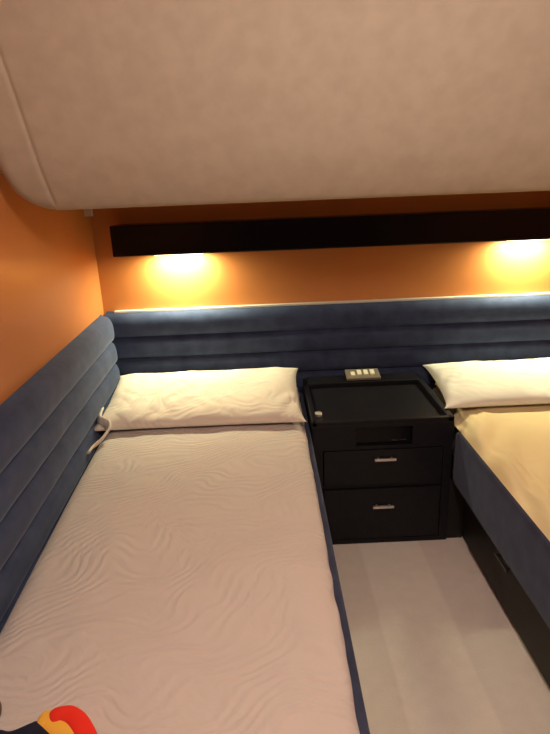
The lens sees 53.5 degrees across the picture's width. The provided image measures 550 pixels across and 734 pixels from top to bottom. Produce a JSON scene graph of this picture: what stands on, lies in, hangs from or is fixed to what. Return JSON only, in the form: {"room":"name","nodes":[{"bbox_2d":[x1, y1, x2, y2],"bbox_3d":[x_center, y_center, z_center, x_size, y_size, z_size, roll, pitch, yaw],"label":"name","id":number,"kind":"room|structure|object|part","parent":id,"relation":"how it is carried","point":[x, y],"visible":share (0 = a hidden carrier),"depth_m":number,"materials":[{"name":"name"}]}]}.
{"room":"boat cabin","nodes":[
{"label":"boat cabin","id":0,"kind":"room"},
{"bbox_2d":[0,174,103,404],"bbox_3d":[-0.716,0.186,0.616,0.080,2.120,3.896,-3,18,-3],"label":"wall","id":1,"kind":"structure","parent":0,"point":[50,290],"depth_m":1.74,"materials":[{"name":"orange paint"}]},
{"bbox_2d":[0,315,119,632],"bbox_3d":[-0.671,0.369,1.443,0.064,0.537,2.310,-3,18,-3],"label":"panel","id":2,"kind":"object","parent":1,"relation":"attached to","point":[47,432],"visible":0.69,"depth_m":1.57,"materials":[{"name":"blue fabric"}]},
{"bbox_2d":[91,191,549,315],"bbox_3d":[0.380,-0.473,2.506,2.750,2.120,0.060,-2,18,-1],"label":"wall","id":3,"kind":"structure","parent":0,"point":[499,267],"depth_m":2.48,"materials":[{"name":"orange paint"}]},
{"bbox_2d":[109,207,549,256],"bbox_3d":[0.447,-0.592,2.368,2.281,0.136,0.128,-2,18,-1],"label":"light pelmet","id":4,"kind":"object","parent":3,"relation":"attached to","point":[510,224],"visible":1,"depth_m":2.30,"materials":[{"name":"black paint"}]},
{"bbox_2d":[333,537,549,733],"bbox_3d":[0.465,1.155,1.017,2.750,0.060,4.000,-2,18,-1],"label":"floor","id":5,"kind":"structure","parent":0,"point":[437,651],"depth_m":1.73,"materials":[{"name":"beige carpet"}]},
{"bbox_2d":[299,394,369,733],"bbox_3d":[-0.197,0.706,1.581,0.726,0.495,2.220,-2,18,-1],"label":"berth","id":6,"kind":"object","parent":5,"relation":"on","point":[360,711],"visible":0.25,"depth_m":1.26,"materials":[{"name":"blue"}]},
{"bbox_2d":[0,386,359,733],"bbox_3d":[-0.267,0.452,1.492,0.808,0.045,2.231,-2,18,-1],"label":"mattress","id":7,"kind":"object","parent":6,"relation":"on","point":[183,584],"visible":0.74,"depth_m":1.22,"materials":[{"name":"beige fabric"}]},
{"bbox_2d":[0,705,96,733],"bbox_3d":[-0.414,0.652,0.801,0.324,0.019,0.304,-8,19,-16],"label":"garment","id":8,"kind":"object","parent":7,"relation":"on","point":[68,719],"visible":1,"depth_m":0.93,"materials":[{"name":"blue fabric"}]},
{"bbox_3d":[-0.332,0.628,0.873,0.059,0.009,0.226,-14,22,-33],"label":"yellow trim","id":9,"kind":"part","parent":8,"relation":"part of","materials":[{"name":"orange fabric"}]},
{"bbox_3d":[-0.305,0.626,0.872,0.061,0.012,0.243,-15,22,-33],"label":"red trim","id":10,"kind":"part","parent":8,"relation":"part of","materials":[{"name":"red fabric"}]},
{"bbox_2d":[87,367,306,454],"bbox_3d":[-0.298,0.141,2.226,0.830,0.118,0.646,-2,18,-1],"label":"pillow","id":11,"kind":"object","parent":7,"relation":"on","point":[256,395],"visible":1,"depth_m":2.17,"materials":[{"name":"white fabric"}]},
{"bbox_2d":[303,372,464,544],"bbox_3d":[0.452,0.382,2.398,0.612,0.556,0.543,-2,18,-1],"label":"nightstand","id":12,"kind":"object","parent":5,"relation":"on","point":[383,447],"visible":0.9,"depth_m":2.18,"materials":[{"name":"black paint"}]},
{"bbox_2d":[345,368,380,380],"bbox_3d":[0.404,0.034,2.517,0.154,0.031,0.082,-2,18,-1],"label":"switch plate","id":13,"kind":"object","parent":12,"relation":"on","point":[351,374],"visible":1,"depth_m":2.50,"materials":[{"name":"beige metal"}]},
{"bbox_3d":[0.432,0.586,2.216,0.466,0.229,0.033,-2,18,-1],"label":"drawer","id":14,"kind":"part","parent":12,"relation":"part of","materials":[{"name":"black paint"}]},
{"bbox_3d":[0.424,0.386,2.151,0.466,0.148,0.033,-2,18,-1],"label":"drawer","id":15,"kind":"part","parent":12,"relation":"part of","materials":[{"name":"black paint"}]},
{"bbox_3d":[0.421,0.260,2.120,0.214,0.076,0.011,-2,18,-1],"label":"stereo panel","id":16,"kind":"part","parent":12,"relation":"part of","materials":[{"name":"black paint"}]},
{"bbox_3d":[0.433,0.558,2.180,0.084,0.010,0.020,-2,18,-1],"label":"handle","id":17,"kind":"part","parent":12,"relation":"part of","materials":[{"name":"silver metal"}]},
{"bbox_3d":[0.428,0.358,2.115,0.084,0.010,0.020,-2,18,-1],"label":"handle","id":18,"kind":"part","parent":12,"relation":"part of","materials":[{"name":"silver metal"}]},
{"bbox_2d":[432,387,549,687],"bbox_3d":[1.163,0.646,1.594,0.900,0.497,2.220,-2,18,-1],"label":"frame","id":19,"kind":"object","parent":5,"relation":"on","point":[511,551],"visible":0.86,"depth_m":1.72,"materials":[{"name":"blue"}]},
{"bbox_3d":[1.184,0.505,1.560,0.848,0.205,2.200,-2,18,-1],"label":"mattress","id":20,"kind":"part","parent":19,"relation":"part of","materials":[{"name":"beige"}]},
{"bbox_2d":[434,383,549,540],"bbox_3d":[1.155,0.387,1.505,0.920,0.048,2.230,-2,18,-1],"label":"mattress","id":21,"kind":"object","parent":19,"relation":"on","point":[513,441],"visible":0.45,"depth_m":1.88,"materials":[{"name":"yellow fabric"}]},
{"bbox_2d":[423,357,549,408],"bbox_3d":[1.143,0.045,2.345,0.970,0.087,0.441,-2,18,-1],"label":"pillow","id":22,"kind":"object","parent":21,"relation":"on","point":[466,384],"visible":1,"depth_m":2.26,"materials":[{"name":"white fabric"}]},
{"bbox_3d":[0.738,0.612,1.309,0.048,0.225,1.718,-2,18,-1],"label":"rail","id":23,"kind":"part","parent":19,"relation":"part of","materials":[{"name":"blue fabric"}]},
{"bbox_3d":[0.758,0.649,1.814,0.019,0.012,0.095,-2,18,-1],"label":"handle","id":24,"kind":"part","parent":19,"relation":"part of","materials":[{"name":"grey metal"}]},
{"bbox_3d":[0.781,0.787,1.557,0.009,0.242,1.200,-2,18,-1],"label":"drawer","id":25,"kind":"part","parent":19,"relation":"part of","materials":[{"name":"black wood"}]},
{"bbox_3d":[0.396,-0.598,0.415,2.750,0.710,4.060,-2,18,-1],"label":"ceiling","id":26,"kind":"structure","parent":0,"visible":0},
{"bbox_2d":[84,209,92,216],"bbox_3d":[-0.758,-0.681,2.188,0.032,0.147,0.016,-2,18,-1],"label":"corner catch","id":27,"kind":"object","parent":26,"relation":"attached to","point":[87,212],"visible":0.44,"depth_m":2.20,"materials":[{"name":"beige plastic"}]},
{"bbox_2d":[0,0,549,209],"bbox_3d":[0.459,-0.391,0.051,2.325,0.743,3.098,-2,18,-1],"label":"ceiling","id":28,"kind":"structure","parent":26,"relation":"attached to","point":[104,103],"depth_m":1.30,"materials":[{"name":"beige fabric"}]},
{"bbox_3d":[1.669,0.083,0.640,0.060,2.120,3.890,-2,18,-1],"label":"wall","id":29,"kind":"structure","parent":0,"visible":0},
{"bbox_2d":[105,292,549,394],"bbox_3d":[0.423,-0.046,2.579,2.375,0.538,0.064,-2,18,-1],"label":"headboard","id":30,"kind":"object","parent":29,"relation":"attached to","point":[398,335],"visible":0.59,"depth_m":2.52,"materials":[{"name":"blue fabric"}]},
{"bbox_3d":[0.431,-0.304,2.515,2.336,0.008,0.027,-2,18,-1],"label":"trim","id":31,"kind":"part","parent":30,"relation":"part of","materials":[{"name":"beige"}]}
]}

